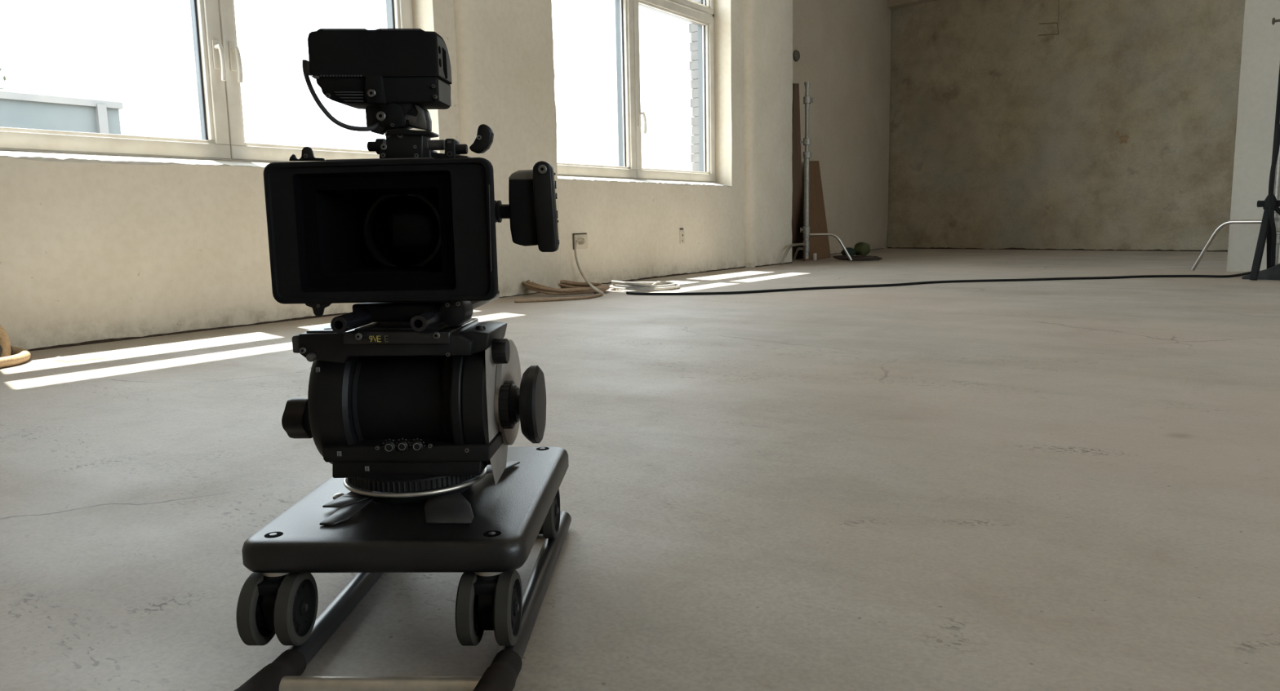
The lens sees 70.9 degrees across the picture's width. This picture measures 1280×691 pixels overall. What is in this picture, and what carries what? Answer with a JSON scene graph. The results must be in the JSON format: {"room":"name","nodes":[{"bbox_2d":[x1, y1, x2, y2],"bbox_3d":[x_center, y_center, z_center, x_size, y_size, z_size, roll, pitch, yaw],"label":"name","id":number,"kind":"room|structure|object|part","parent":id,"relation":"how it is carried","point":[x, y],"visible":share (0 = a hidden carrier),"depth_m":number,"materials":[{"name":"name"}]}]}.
{"room":"studio","nodes":[
{"label":"studio","id":0,"kind":"room"},
{"bbox_2d":[0,0,744,350],"bbox_3d":[-2.267,-1.667,3.199,0.318,3.350,12.295,4,10,34],"label":"wall","id":1,"kind":"structure","parent":0,"point":[89,251],"depth_m":3.73,"materials":[{"name":"beige paint"}]},
{"bbox_2d":[27,312,349,351],"bbox_3d":[-3.256,0.253,1.669,0.007,0.016,8.200,4,10,34],"label":"baseboard","id":2,"kind":"structure","parent":1,"relation":"attached to","point":[335,314],"depth_m":3.62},
{"bbox_2d":[0,0,418,167],"bbox_3d":[-1.820,-1.889,3.791,0.262,2.290,2.240,4,10,34],"label":"window","id":3,"kind":"structure","parent":1,"relation":"in","point":[218,60],"depth_m":3.87,"materials":[{"name":"plastic"}]},
{"bbox_3d":[-2.158,-1.409,3.436,0.075,1.323,1.115,4,10,34],"label":"sash","id":4,"kind":"part","parent":3,"relation":"part of","materials":[{"name":"plastic"}]},
{"bbox_3d":[-1.757,-0.783,3.917,0.164,0.062,2.240,4,10,34],"label":"sill","id":5,"kind":"part","parent":3,"relation":"part of","materials":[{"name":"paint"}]},
{"bbox_3d":[-1.802,-1.225,3.858,0.064,0.176,0.026,4,10,34],"label":"handle","id":6,"kind":"part","parent":3,"relation":"part of","materials":[{"name":"plastic"}]},
{"bbox_3d":[-1.759,-1.234,3.920,0.064,0.176,0.026,4,10,34],"label":"handle","id":7,"kind":"part","parent":3,"relation":"part of","materials":[{"name":"plastic"}]},
{"bbox_3d":[-1.538,-1.548,4.335,0.075,1.323,1.075,4,10,34],"label":"sash","id":8,"kind":"part","parent":3,"relation":"part of","materials":[{"name":"plastic"}]},
{"bbox_2d":[453,0,560,297],"bbox_3d":[-0.759,-1.961,5.091,0.127,3.350,0.838,4,10,34],"label":"pier","id":9,"kind":"structure","parent":1,"relation":"attached to","point":[504,48],"depth_m":5.10,"materials":[{"name":"beige paint"}]},
{"bbox_2d":[498,292,539,297],"bbox_3d":[-0.675,-0.300,5.284,0.005,0.009,0.670,4,10,34],"label":"baseboard","id":10,"kind":"object","parent":1,"relation":"attached to","point":[536,292],"visible":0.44,"depth_m":5.25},
{"bbox_2d":[572,232,587,249],"bbox_3d":[-0.385,-0.673,5.798,0.017,0.103,0.145,4,10,34],"label":"wall socket","id":11,"kind":"object","parent":1,"relation":"attached to","point":[584,236],"visible":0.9,"depth_m":5.79,"materials":[{"name":"beige plastic"}]},
{"bbox_2d":[573,238,604,294],"bbox_3d":[-0.316,-0.484,5.334,0.083,0.293,0.978,-2,8,-9],"label":"power cord","id":12,"kind":"object","parent":11,"relation":"hanging from","point":[580,241],"visible":1,"depth_m":5.67,"materials":[{"name":"beige plastic"}]},
{"bbox_2d":[556,0,732,187],"bbox_3d":[-0.008,-2.294,6.422,0.262,2.290,2.260,4,10,34],"label":"window","id":13,"kind":"structure","parent":1,"relation":"in","point":[629,169],"depth_m":6.52,"materials":[{"name":"plastic"}]},
{"bbox_3d":[-0.366,-1.809,6.038,0.075,1.323,1.065,4,10,34],"label":"sash","id":14,"kind":"part","parent":13,"relation":"part of","materials":[{"name":"plastic"}]},
{"bbox_3d":[0.020,-1.621,6.503,0.064,0.176,0.026,4,10,34],"label":"handle","id":15,"kind":"part","parent":13,"relation":"part of","materials":[{"name":"plastic"}]},
{"bbox_3d":[0.055,-1.188,6.548,0.164,0.062,2.260,4,10,34],"label":"sill","id":16,"kind":"part","parent":13,"relation":"part of","materials":[{"name":"paint"}]},
{"bbox_3d":[0.260,-1.949,6.946,0.075,1.323,1.145,4,10,34],"label":"sash","id":17,"kind":"part","parent":13,"relation":"part of","materials":[{"name":"plastic"}]},
{"bbox_3d":[0.237,-3.049,6.792,0.075,0.867,1.145,4,10,34],"label":"sash","id":18,"kind":"part","parent":13,"relation":"part of","materials":[{"name":"plastic"}]},
{"bbox_2d":[560,266,745,288],"bbox_3d":[0.200,-0.517,6.686,0.007,0.017,2.520,4,10,34],"label":"baseboard","id":19,"kind":"structure","parent":1,"relation":"attached to","point":[671,275],"depth_m":6.75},
{"bbox_2d":[679,227,684,243],"bbox_3d":[0.319,-0.834,6.825,0.012,0.116,0.064,4,10,34],"label":"blank plate","id":20,"kind":"object","parent":1,"relation":"attached to","point":[682,237],"visible":1,"depth_m":6.82,"materials":[{"name":"beige plastic"}]},
{"bbox_2d":[688,0,702,171],"bbox_3d":[0.500,-2.430,7.446,0.124,2.396,0.180,4,10,34],"label":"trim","id":21,"kind":"structure","parent":1,"relation":"attached to","point":[693,28],"depth_m":7.43,"materials":[{"name":"brick"}]},
{"bbox_2d":[742,0,792,267],"bbox_3d":[1.117,-2.381,7.823,0.117,3.350,0.918,4,10,34],"label":"pier","id":22,"kind":"structure","parent":1,"relation":"attached to","point":[767,28],"depth_m":7.76,"materials":[{"name":"beige paint"}]},
{"bbox_2d":[755,262,792,267],"bbox_3d":[1.199,-0.723,8.023,0.005,0.014,0.740,4,10,34],"label":"baseboard","id":23,"kind":"structure","parent":1,"relation":"attached to","point":[788,262],"depth_m":7.96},
{"bbox_2d":[0,248,1279,690],"bbox_3d":[2.866,0.035,2.805,10.800,0.120,17.400,4,10,34],"label":"floor","id":24,"kind":"structure","parent":0,"point":[1051,485],"depth_m":1.41,"materials":[{"name":"grey concrete"}]},
{"bbox_2d":[0,345,13,355],"bbox_3d":[-2.116,0.022,2.948,0.066,0.066,0.085,1,8,15],"label":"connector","id":25,"kind":"object","parent":24,"relation":"on","point":[1,348],"visible":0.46,"depth_m":2.94,"materials":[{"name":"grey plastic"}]},
{"bbox_2d":[0,324,31,368],"bbox_3d":[-2.091,0.004,2.914,0.189,0.152,0.478,-7,10,-36],"label":"rope coil","id":26,"kind":"object","parent":24,"relation":"on","point":[20,356],"visible":0.96,"depth_m":2.94,"materials":[{"name":"beige fabric"}]},
{"bbox_2d":[234,511,571,690],"bbox_3d":[-0.226,0.275,0.988,0.247,0.032,0.542,-1,8,3],"label":"track","id":27,"kind":"object","parent":24,"relation":"on","point":[284,673],"visible":0.8,"depth_m":0.83,"materials":[{"name":"silver"}]},
{"bbox_3d":[-0.320,0.274,1.033,0.024,0.024,0.460,-1,8,3],"label":"rail","id":28,"kind":"part","parent":27,"relation":"part of","materials":[{"name":"black"}]},
{"bbox_2d":[235,446,568,646],"bbox_3d":[-0.234,0.210,1.007,0.271,0.106,0.380,-1,8,3],"label":"camera dolly","id":29,"kind":"object","parent":27,"relation":"on","point":[280,598],"visible":0.85,"depth_m":0.84,"materials":[{"name":"black"}]},
{"bbox_2d":[262,573,289,577],"bbox_3d":[-0.346,0.214,0.862,0.029,0.005,0.029,6,10,41],"label":"washer","id":30,"kind":"object","parent":29,"relation":"in","point":[264,575],"depth_m":0.85,"materials":[{"name":"metal"}]},
{"bbox_2d":[319,460,519,525],"bbox_3d":[-0.238,0.151,0.985,0.176,0.016,0.224,-1,8,3],"label":"bowl mount","id":31,"kind":"object","parent":29,"relation":"on","point":[448,505],"visible":0.62,"depth_m":0.93,"materials":[{"name":"metal"}]},
{"bbox_2d":[281,316,546,493],"bbox_3d":[-0.247,0.055,1.000,0.281,0.182,0.178,-1,8,3],"label":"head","id":32,"kind":"object","parent":31,"relation":"on","point":[393,407],"visible":0.99,"depth_m":0.93},
{"bbox_3d":[-0.375,0.081,0.993,0.026,0.045,0.045,-1,8,3],"label":"lobed knob","id":33,"kind":"part","parent":32,"relation":"part of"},
{"bbox_2d":[263,146,499,333],"bbox_3d":[-0.255,-0.132,1.077,0.231,0.185,0.423,-1,8,3],"label":"camera","id":34,"kind":"object","parent":32,"relation":"on","point":[411,240],"visible":1,"depth_m":0.92,"materials":[{"name":"black plastic"}]},
{"bbox_3d":[-0.287,-0.045,1.060,0.017,0.017,0.362,-1,8,3],"label":"support rod","id":35,"kind":"part","parent":34,"relation":"part of","materials":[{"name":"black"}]},
{"bbox_2d":[302,28,493,158],"bbox_3d":[-0.250,-0.260,0.941,0.195,0.133,0.063,-1,8,3],"label":"box","id":36,"kind":"object","parent":34,"relation":"on","point":[395,75],"visible":0.99,"depth_m":0.92,"materials":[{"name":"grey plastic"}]},
{"bbox_3d":[-0.256,-0.255,0.931,0.047,0.043,0.037,-1,8,3],"label":"bracket arm","id":37,"kind":"part","parent":36,"relation":"part of"},
{"bbox_3d":[-0.253,-0.237,0.926,0.022,0.025,0.012,-1,8,3],"label":"pivot plate","id":38,"kind":"part","parent":36,"relation":"part of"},
{"bbox_3d":[-0.244,-0.209,0.946,0.055,0.029,0.032,-1,8,3],"label":"mounting post","id":39,"kind":"part","parent":36,"relation":"part of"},
{"bbox_3d":[-0.237,-0.222,0.940,0.046,0.008,0.034,-1,8,3],"label":"mounting plate","id":40,"kind":"part","parent":36,"relation":"part of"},
{"bbox_2d":[438,45,447,79],"bbox_3d":[-0.204,-0.293,0.929,0.001,0.031,0.030,-1,8,3],"label":"vent","id":41,"kind":"object","parent":36,"relation":"attached to","point":[444,56],"depth_m":0.93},
{"bbox_3d":[-0.204,-0.298,0.936,0.001,0.039,0.050,-1,8,3],"label":"plate","id":42,"kind":"part","parent":36,"relation":"part of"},
{"bbox_3d":[-0.204,-0.264,0.941,0.001,0.021,0.048,-1,8,3],"label":"plate","id":43,"kind":"part","parent":36,"relation":"part of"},
{"bbox_3d":[-0.208,-0.046,1.057,0.017,0.017,0.362,-1,8,3],"label":"support rod","id":44,"kind":"part","parent":34,"relation":"part of","materials":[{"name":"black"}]},
{"bbox_2d":[494,160,559,252],"bbox_3d":[-0.121,-0.143,0.931,0.075,0.092,0.038,-1,8,3],"label":"monitor","id":45,"kind":"object","parent":34,"relation":"attached to","point":[531,211],"visible":0.92,"depth_m":0.92,"materials":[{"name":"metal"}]},
{"bbox_3d":[-0.256,-0.006,0.968,0.177,0.031,0.120,-1,8,3],"label":"clamp plate","id":46,"kind":"part","parent":32,"relation":"part of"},
{"bbox_3d":[-0.242,-0.016,0.967,0.109,0.014,0.130,-1,8,3],"label":"quick plate","id":47,"kind":"part","parent":32,"relation":"part of","materials":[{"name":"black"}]},
{"bbox_3d":[-0.154,0.070,0.992,0.004,0.152,0.130,-1,8,1],"label":"plate","id":48,"kind":"part","parent":32,"relation":"part of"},
{"bbox_3d":[-0.147,0.006,0.952,0.015,0.027,0.027,-1,8,3],"label":"knob","id":49,"kind":"part","parent":32,"relation":"part of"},
{"bbox_3d":[-0.116,0.064,0.979,0.019,0.086,0.086,-1,8,3],"label":"tension knob","id":50,"kind":"part","parent":32,"relation":"part of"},
{"bbox_2d":[347,471,483,504],"bbox_3d":[-0.248,0.151,0.999,0.154,0.014,0.154,-1,8,3],"label":"bowl","id":51,"kind":"object","parent":31,"relation":"on","point":[451,495],"depth_m":0.93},
{"bbox_2d":[475,572,502,577],"bbox_3d":[-0.143,0.211,0.852,0.029,0.005,0.029,-5,9,-23],"label":"washer","id":52,"kind":"object","parent":29,"relation":"in","point":[477,574],"depth_m":0.84,"materials":[{"name":"metal"}]},
{"bbox_3d":[-0.116,0.271,1.023,0.024,0.024,0.460,-1,8,3],"label":"rail","id":53,"kind":"part","parent":27,"relation":"part of","materials":[{"name":"black metal"}]},
{"bbox_2d":[514,293,603,302],"bbox_3d":[-0.406,-0.257,4.883,0.570,0.017,0.129,-7,10,-36],"label":"cable","id":54,"kind":"object","parent":24,"relation":"on","point":[596,295],"visible":0.98,"depth_m":4.81,"materials":[{"name":"beige plastic"}]},
{"bbox_2d":[522,280,609,295],"bbox_3d":[-0.436,-0.356,5.338,0.502,0.088,0.521,4,10,34],"label":"cable coil","id":55,"kind":"object","parent":24,"relation":"on","point":[570,288],"visible":0.8,"depth_m":5.16,"materials":[{"name":"beige plastic"}]},
{"bbox_2d":[609,280,679,290],"bbox_3d":[0.030,-0.378,5.534,0.436,0.060,0.442,4,10,34],"label":"cable coil","id":56,"kind":"object","parent":24,"relation":"on","point":[639,286],"visible":1,"depth_m":5.38,"materials":[{"name":"white plastic"}]},
{"bbox_2d":[791,83,803,259],"bbox_3d":[1.508,-1.726,8.891,0.112,1.738,0.438,4,10,34],"label":"wooden board","id":57,"kind":"object","parent":24,"relation":"on","point":[797,196],"visible":0.64,"depth_m":8.95,"materials":[{"name":"black wood"}]},
{"bbox_2d":[813,253,816,260],"bbox_3d":[1.690,-0.858,8.689,0.024,0.069,0.040,4,10,34],"label":"block","id":58,"kind":"object","parent":24,"relation":"on","point":[814,254],"visible":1,"depth_m":8.67,"materials":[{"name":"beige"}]},
{"bbox_2d":[779,81,852,264],"bbox_3d":[1.514,-1.562,8.101,0.585,1.629,0.714,4,10,34],"label":"lighting stand","id":59,"kind":"object","parent":24,"relation":"on","point":[806,99],"visible":1,"depth_m":8.26,"materials":[{"name":"metal"}]},
{"bbox_3d":[1.393,-0.836,8.162,0.042,0.179,0.496,4,10,34],"label":"leg","id":60,"kind":"part","parent":59,"relation":"part of","materials":[{"name":"grey metal"}]},
{"bbox_3d":[1.508,-0.864,8.504,0.025,0.133,0.258,-4,8,-17],"label":"leg","id":61,"kind":"part","parent":59,"relation":"part of","materials":[{"name":"grey metal"}]},
{"bbox_3d":[1.536,-1.076,8.348,0.088,0.064,0.068,4,10,34],"label":"clamp knob","id":62,"kind":"part","parent":59,"relation":"part of","materials":[{"name":"metal"}]},
{"bbox_3d":[1.518,-1.869,8.239,0.091,0.064,0.068,4,10,34],"label":"clamp knob","id":63,"kind":"part","parent":59,"relation":"part of","materials":[{"name":"metal"}]},
{"bbox_3d":[1.530,-1.749,8.249,0.067,0.064,0.067,-9,11,-44],"label":"clamp knob","id":64,"kind":"part","parent":59,"relation":"part of","materials":[{"name":"metal"}]},
{"bbox_3d":[1.527,-2.234,8.176,0.085,0.064,0.068,4,10,34],"label":"clamp knob","id":65,"kind":"part","parent":59,"relation":"part of","materials":[{"name":"metal"}]},
{"bbox_3d":[1.763,-0.913,8.341,0.409,0.261,0.025,0,8,6],"label":"leg","id":66,"kind":"part","parent":59,"relation":"part of","materials":[{"name":"grey metal"}]},
{"bbox_2d":[803,160,831,261],"bbox_3d":[1.707,-1.369,9.003,0.254,0.998,0.961,4,9,31],"label":"wooden board","id":67,"kind":"object","parent":24,"relation":"on","point":[820,245],"visible":0.79,"depth_m":9.11,"materials":[{"name":"brown wood"}]},
{"bbox_2d":[840,242,870,255],"bbox_3d":[2.222,-0.986,9.217,0.302,0.144,0.187,-5,9,-24],"label":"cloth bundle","id":68,"kind":"object","parent":24,"relation":"on","point":[860,248],"visible":0.77,"depth_m":9.17,"materials":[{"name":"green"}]},
{"bbox_2d":[832,255,881,261],"bbox_3d":[2.063,-0.833,8.538,0.446,0.047,0.440,4,10,34],"label":"cable coil","id":69,"kind":"object","parent":24,"relation":"on","point":[855,258],"visible":0.96,"depth_m":8.40,"materials":[{"name":"brown rubber"}]},
{"bbox_2d":[626,271,1250,295],"bbox_3d":[1.979,-0.376,5.389,4.144,0.015,0.309,-2,8,-9],"label":"cable","id":70,"kind":"object","parent":24,"relation":"on","point":[1247,273],"visible":0.94,"depth_m":5.47,"materials":[{"name":"black plastic"}]},
{"bbox_2d":[1191,17,1279,271],"bbox_3d":[3.887,-1.571,5.520,0.771,2.256,0.494,4,10,34],"label":"lighting stand","id":71,"kind":"object","parent":24,"relation":"on","point":[1277,185],"visible":0.59,"depth_m":5.60,"materials":[{"name":"metal"}]},
{"bbox_3d":[3.841,-0.646,5.848,0.025,0.336,0.493,-5,9,-28],"label":"leg","id":72,"kind":"part","parent":71,"relation":"part of","materials":[{"name":"grey metal"}]},
{"bbox_3d":[3.964,-0.664,5.613,0.068,0.064,0.068,-3,8,-14],"label":"clamp knob","id":73,"kind":"part","parent":71,"relation":"part of","materials":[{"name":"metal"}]},
{"bbox_3d":[3.880,-1.978,5.469,0.060,0.040,0.040,4,10,34],"label":"arm knob","id":74,"kind":"part","parent":71,"relation":"part of","materials":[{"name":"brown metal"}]},
{"bbox_2d":[1241,263,1279,280],"bbox_3d":[3.791,-0.455,5.226,0.480,0.141,0.236,4,10,34],"label":"bag","id":75,"kind":"object","parent":24,"relation":"on","point":[1273,273],"visible":0.82,"depth_m":5.25,"materials":[{"name":"black fabric"}]},
{"bbox_2d":[1248,65,1279,280],"bbox_3d":[3.872,-1.484,5.145,0.505,2.201,0.597,4,10,34],"label":"tripod stand","id":76,"kind":"object","parent":24,"relation":"on","point":[1268,228],"visible":0.96,"depth_m":5.18,"materials":[{"name":"black metal"}]},
{"bbox_3d":[3.592,-0.594,5.201,0.150,0.426,0.036,-6,9,-33],"label":"leg","id":77,"kind":"part","parent":76,"relation":"part of","materials":[{"name":"black metal"}]},
{"bbox_3d":[3.800,-0.629,5.422,0.036,0.434,0.439,5,10,38],"label":"leg","id":78,"kind":"part","parent":76,"relation":"part of","materials":[{"name":"black metal"}]},
{"bbox_3d":[3.804,-0.580,5.072,0.036,0.434,0.435,-8,10,-39],"label":"leg","id":79,"kind":"part","parent":76,"relation":"part of","materials":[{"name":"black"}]},
{"bbox_2d":[886,0,1244,250],"bbox_3d":[5.316,-2.640,9.060,0.200,3.350,7.150,-8,11,-42],"label":"wall","id":80,"kind":"structure","parent":0,"point":[1002,135],"depth_m":9.75,"materials":[{"name":"paint"}]},
{"bbox_2d":[887,0,935,9],"bbox_3d":[5.289,-4.061,8.626,0.210,0.415,6.800,-8,11,-42],"label":"trim","id":81,"kind":"structure","parent":80,"relation":"attached to","point":[892,4],"depth_m":10.86,"materials":[{"name":"paint"}]},
{"bbox_2d":[1038,22,1058,35],"bbox_3d":[4.436,-3.438,9.759,0.012,0.155,0.222,-8,11,-42],"label":"trim","id":82,"kind":"structure","parent":80,"relation":"attached to","point":[1051,22],"depth_m":9.73,"materials":[{"name":"grey"}]},
{"bbox_2d":[888,247,1227,252],"bbox_3d":[4.705,-1.055,9.848,0.007,0.024,4.550,-8,11,-42],"label":"baseboard","id":83,"kind":"structure","parent":80,"relation":"attached to","point":[1158,250],"depth_m":9.88,"materials":[{"name":"grey"}]},
{"bbox_2d":[1114,130,1119,136],"bbox_3d":[4.966,-2.214,9.367,0.006,0.060,0.050,-8,11,-42],"label":"trim","id":84,"kind":"structure","parent":80,"relation":"attached to","point":[1117,133],"depth_m":9.36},
{"bbox_2d":[1119,134,1129,143],"bbox_3d":[5.019,-2.141,9.319,0.006,0.098,0.110,-8,11,-42],"label":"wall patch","id":85,"kind":"structure","parent":80,"relation":"attached to","point":[1124,139],"depth_m":9.32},
{"bbox_2d":[1226,0,1279,271],"bbox_3d":[6.403,-1.984,4.195,5.957,3.350,0.160,4,10,34],"label":"wall partition","id":86,"kind":"structure","parent":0,"point":[1260,47],"depth_m":5.84,"materials":[{"name":"paint"}]},
{"bbox_3d":[2.012,-2.687,9.890,0.225,3.350,4.100,4,10,34],"label":"wall","id":87,"kind":"structure","parent":0,"visible":0},
{"bbox_2d":[793,49,799,61],"bbox_3d":[1.556,-2.877,8.915,0.050,0.109,0.109,4,10,34],"label":"boss","id":88,"kind":"object","parent":87,"relation":"attached to","point":[796,54],"visible":1,"depth_m":8.89,"materials":[{"name":"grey metal"}]},
{"bbox_2d":[792,0,891,253],"bbox_3d":[2.051,-2.666,9.731,0.030,3.349,3.780,4,10,34],"label":"wall","id":89,"kind":"structure","parent":87,"relation":"attached to","point":[843,46],"depth_m":10.17,"materials":[{"name":"paint"}]},
{"label":"outside","id":90,"kind":"structure","parent":0,"visible":0},
{"bbox_3d":[-20.841,-2.397,26.226,55.900,0.200,100.000,4,10,34],"label":"yard","id":91,"kind":"structure","parent":90,"visible":0},
{"bbox_2d":[0,91,123,134],"bbox_3d":[-10.932,-1.246,7.332,2.570,2.330,11.990,4,10,34],"label":"building","id":92,"kind":"structure","parent":91,"relation":"on","point":[17,110],"depth_m":10.80,"materials":[{"name":"white"}]}
]}

